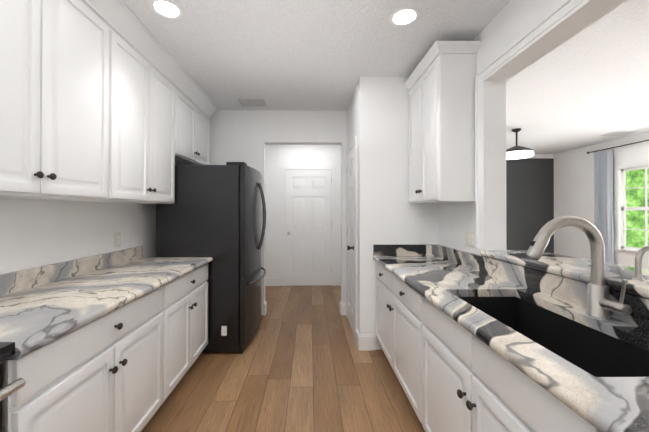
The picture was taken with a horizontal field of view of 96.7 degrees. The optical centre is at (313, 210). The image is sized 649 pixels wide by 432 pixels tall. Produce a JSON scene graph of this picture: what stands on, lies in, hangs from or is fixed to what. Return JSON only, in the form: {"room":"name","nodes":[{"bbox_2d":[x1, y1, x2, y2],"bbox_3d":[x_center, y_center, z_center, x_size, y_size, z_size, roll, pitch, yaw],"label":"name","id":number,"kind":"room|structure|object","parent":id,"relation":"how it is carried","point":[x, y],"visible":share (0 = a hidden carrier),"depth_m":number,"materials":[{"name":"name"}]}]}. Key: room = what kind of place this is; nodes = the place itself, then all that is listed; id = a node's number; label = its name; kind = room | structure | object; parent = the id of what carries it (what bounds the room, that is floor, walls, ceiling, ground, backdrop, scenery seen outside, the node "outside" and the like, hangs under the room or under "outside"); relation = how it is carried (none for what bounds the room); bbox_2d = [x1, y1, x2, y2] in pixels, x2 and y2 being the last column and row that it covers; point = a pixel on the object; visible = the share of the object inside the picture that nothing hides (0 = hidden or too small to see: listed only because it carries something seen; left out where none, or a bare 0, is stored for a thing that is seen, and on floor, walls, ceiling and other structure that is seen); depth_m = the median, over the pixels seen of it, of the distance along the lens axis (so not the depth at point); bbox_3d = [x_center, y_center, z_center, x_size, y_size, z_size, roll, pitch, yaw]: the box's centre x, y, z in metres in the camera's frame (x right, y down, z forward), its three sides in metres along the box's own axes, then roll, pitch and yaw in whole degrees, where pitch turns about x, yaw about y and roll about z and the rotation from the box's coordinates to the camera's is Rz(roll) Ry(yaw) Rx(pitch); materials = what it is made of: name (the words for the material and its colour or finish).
{"room":"kitchen","nodes":[
{"label":"kitchen","id":0,"kind":"room"},
{"bbox_2d":[141,286,424,431],"bbox_3d":[1.900,1.349,2.281,8.200,0.001,9.800,0,0,-1],"label":"floor","id":1,"kind":"structure","parent":0,"point":[301,363],"depth_m":2.25,"materials":[{"name":"wood"}]},
{"bbox_2d":[0,342,25,431],"bbox_3d":[-1.228,0.777,0.512,0.701,1.130,0.764,0,0,-1],"label":"range","id":2,"kind":"object","parent":1,"relation":"on","point":[7,349],"visible":0.97,"depth_m":0.87,"materials":[{"name":"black metal"}]},
{"bbox_2d":[0,284,167,431],"bbox_3d":[-1.268,0.908,1.376,0.641,0.874,0.940,0,0,-1],"label":"base cabinet","id":3,"kind":"object","parent":1,"relation":"on","point":[125,368],"depth_m":1.28,"materials":[{"name":"white paint"}]},
{"bbox_2d":[168,263,207,395],"bbox_3d":[-1.277,0.912,2.252,0.641,0.874,0.812,0,0,-1],"label":"base cabinet","id":4,"kind":"object","parent":1,"relation":"on","point":[187,294],"depth_m":2.19,"materials":[{"name":"white paint"}]},
{"bbox_2d":[0,246,212,359],"bbox_3d":[-1.257,0.400,1.785,0.670,0.145,1.773,0,0,-1],"label":"countertop","id":5,"kind":"structure","parent":4,"relation":"on","point":[41,306],"depth_m":1.53,"materials":[{"name":"stone"}]},
{"bbox_2d":[156,162,265,353],"bbox_3d":[-0.996,0.450,3.151,0.950,1.805,0.912,0,0,-1],"label":"fridge","id":6,"kind":"object","parent":1,"relation":"on","point":[213,212],"visible":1,"depth_m":2.70,"materials":[{"name":"black metal"}]},
{"bbox_2d":[376,262,476,420],"bbox_3d":[0.913,0.912,2.222,0.611,0.874,1.153,0,0,-1],"label":"base cabinet","id":7,"kind":"object","parent":1,"relation":"on","point":[403,316],"depth_m":1.89,"materials":[{"name":"white paint"}]},
{"bbox_2d":[373,244,648,431],"bbox_3d":[0.913,0.394,0.788,0.642,0.149,4.027,0,0,-1],"label":"countertop","id":8,"kind":"structure","parent":7,"relation":"on","point":[443,278],"depth_m":1.14,"materials":[{"name":"stone"}]},
{"bbox_2d":[425,245,433,255],"bbox_3d":[1.111,0.386,2.753,0.060,0.097,0.045,0,0,-1],"label":"card","id":9,"kind":"object","parent":8,"relation":"on","point":[428,250],"visible":1,"depth_m":2.76,"materials":[{"name":"white paper"}]},
{"bbox_2d":[458,297,648,376],"bbox_3d":[0.916,0.594,1.158,0.423,0.247,0.864,0,0,-1],"label":"undermount sink","id":10,"kind":"object","parent":8,"relation":"in","point":[593,352],"visible":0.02,"depth_m":1.25,"materials":[{"name":"black"}]},
{"bbox_2d":[526,216,631,318],"bbox_3d":[1.035,0.225,1.139,0.323,0.408,0.144,0,0,-1],"label":"pull-down faucet","id":11,"kind":"object","parent":8,"relation":"on","point":[600,304],"visible":1,"depth_m":1.16,"materials":[{"name":"silver metal"}]},
{"bbox_2d":[420,338,600,431],"bbox_3d":[0.924,1.045,1.138,0.611,0.600,1.015,0,0,-1],"label":"base cabinet","id":12,"kind":"object","parent":1,"relation":"on","point":[451,374],"depth_m":1.08,"materials":[{"name":"white paint"}]},
{"bbox_2d":[0,0,648,349],"bbox_3d":[1.968,0.024,2.317,7.375,2.650,8.700,0,0,-1],"label":"wall","id":13,"kind":"structure","parent":0,"point":[527,199],"depth_m":2.81,"materials":[{"name":"white paint"}]},
{"bbox_2d":[0,0,115,202],"bbox_3d":[-1.427,-0.684,1.345,0.324,1.239,0.928,0,0,-1],"label":"upper cabinet","id":14,"kind":"object","parent":13,"relation":"attached to","point":[109,101],"depth_m":1.44,"materials":[{"name":"white paint"}]},
{"bbox_2d":[115,232,120,246],"bbox_3d":[-1.596,0.241,2.360,0.008,0.115,0.070,0,0,-1],"label":"electrical outlet","id":15,"kind":"object","parent":13,"relation":"attached to","point":[117,239],"visible":1,"depth_m":2.35,"materials":[{"name":"white paint"}]},
{"bbox_2d":[116,4,179,203],"bbox_3d":[-1.436,-0.680,2.247,0.324,1.239,0.876,0,0,-1],"label":"upper cabinet","id":16,"kind":"object","parent":13,"relation":"attached to","point":[147,82],"depth_m":2.19,"materials":[{"name":"white paint"}]},
{"bbox_2d":[180,76,211,164],"bbox_3d":[-1.445,-0.909,3.151,0.324,0.774,0.930,0,0,-1],"label":"upper cabinet","id":17,"kind":"object","parent":13,"relation":"attached to","point":[195,112],"depth_m":3.10,"materials":[{"name":"white paint"}]},
{"bbox_2d":[286,170,331,284],"bbox_3d":[-0.079,0.311,5.161,0.834,2.073,0.084,0,0,-1],"label":"hall door","id":18,"kind":"structure","parent":13,"relation":"in","point":[308,227],"depth_m":5.19,"materials":[{"name":"white paint"}]},
{"bbox_2d":[347,145,354,337],"bbox_3d":[0.403,0.326,3.325,0.084,2.030,0.614,0,0,-1],"label":"pantry door","id":19,"kind":"structure","parent":13,"relation":"in","point":[351,237],"depth_m":3.27,"materials":[{"name":"white paint"}]},
{"bbox_2d":[404,41,480,203],"bbox_3d":[1.052,-0.647,2.449,0.329,1.162,0.713,0,0,-1],"label":"upper cabinet","id":20,"kind":"object","parent":13,"relation":"attached to","point":[439,84],"visible":1,"depth_m":2.15,"materials":[{"name":"white paint"}]},
{"bbox_2d":[261,0,648,350],"bbox_3d":[2.194,0.025,2.361,6.849,2.649,8.544,0,0,-1],"label":"trim","id":21,"kind":"structure","parent":13,"relation":"attached to","point":[558,15],"depth_m":2.12,"materials":[{"name":"white paint"}]},
{"bbox_2d":[465,231,474,246],"bbox_3d":[1.216,0.223,2.214,0.008,0.115,0.185,0,0,-1],"label":"electrical outlet","id":22,"kind":"object","parent":13,"relation":"attached to","point":[470,239],"visible":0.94,"depth_m":2.23,"materials":[{"name":"white paint"}]},
{"bbox_2d":[480,250,648,298],"bbox_3d":[1.392,0.297,0.411,0.390,0.040,3.263,0,0,-1],"label":"raised bar","id":23,"kind":"object","parent":13,"relation":"on","point":[575,268],"visible":0.83,"depth_m":1.42,"materials":[{"name":"stone"}]},
{"bbox_2d":[632,245,648,280],"bbox_3d":[1.357,0.209,1.160,0.138,0.140,0.036,0,0,-1],"label":"filter faucet","id":24,"kind":"object","parent":23,"relation":"on","point":[640,253],"visible":1,"depth_m":1.15,"materials":[{"name":"silver metal"}]},
{"bbox_2d":[587,140,648,153],"bbox_3d":[5.451,-1.132,4.656,0.119,0.040,2.060,0,0,-1],"label":"curtain rod","id":25,"kind":"object","parent":13,"relation":"attached to","point":[617,146],"visible":0.88,"depth_m":5.10,"materials":[{"name":"black metal"}]},
{"bbox_2d":[594,149,613,263],"bbox_3d":[5.406,0.110,5.371,0.098,2.440,0.320,0,0,-1],"label":"curtain","id":26,"kind":"object","parent":25,"relation":"hanging from","point":[603,196],"visible":0.73,"depth_m":5.30,"materials":[{"name":"grey fabric"}]},
{"bbox_2d":[621,165,648,251],"bbox_3d":[5.562,-0.029,4.633,0.040,1.426,1.100,0,0,-1],"label":"window","id":27,"kind":"structure","parent":13,"relation":"in","point":[624,208],"depth_m":5.13,"materials":[{"name":"white paint"}]},
{"bbox_2d":[122,0,648,153],"bbox_3d":[1.900,-1.301,2.291,8.200,0.001,9.800,0,0,-1],"label":"ceiling","id":28,"kind":"structure","parent":0,"point":[588,86],"depth_m":2.46,"materials":[{"name":"white paint"}]},
{"bbox_2d":[150,0,183,19],"bbox_3d":[-0.946,-1.299,1.865,0.196,0.007,0.196,0,0,-1],"label":"recessed light","id":29,"kind":"object","parent":28,"relation":"in","point":[169,9],"visible":1,"depth_m":1.86,"materials":[{"name":"white paint"}]},
{"bbox_2d":[238,99,266,105],"bbox_3d":[-0.726,-1.292,3.465,0.310,0.008,0.210,0,0,-1],"label":"ceiling vent","id":30,"kind":"object","parent":28,"relation":"in","point":[252,102],"visible":1,"depth_m":3.45,"materials":[{"name":"white metal"}]},
{"bbox_2d":[389,7,419,26],"bbox_3d":[0.614,-1.298,1.942,0.196,0.007,0.196,0,0,-1],"label":"recessed light","id":31,"kind":"object","parent":28,"relation":"in","point":[403,16],"visible":1,"depth_m":1.93,"materials":[{"name":"white paint"}]},
{"bbox_2d":[506,128,533,159],"bbox_3d":[3.247,-1.067,4.604,0.438,0.450,0.438,0,0,-1],"label":"pendant light","id":32,"kind":"object","parent":28,"relation":"hanging from","point":[517,152],"visible":0.83,"depth_m":4.48,"materials":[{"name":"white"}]},
{"bbox_2d":[600,132,634,135],"bbox_3d":[5.125,-1.287,4.863,0.360,0.008,0.260,0,0,-1],"label":"ceiling vent","id":33,"kind":"object","parent":28,"relation":"in","point":[616,133],"visible":1,"depth_m":4.84,"materials":[{"name":"white metal"}]},
{"label":"outside","id":34,"kind":"structure","parent":0,"visible":0},
{"bbox_2d":[626,168,648,247],"bbox_3d":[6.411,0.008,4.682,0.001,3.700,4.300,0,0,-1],"label":"trees","id":35,"kind":"object","parent":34,"point":[635,219],"depth_m":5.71,"materials":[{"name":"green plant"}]}
]}

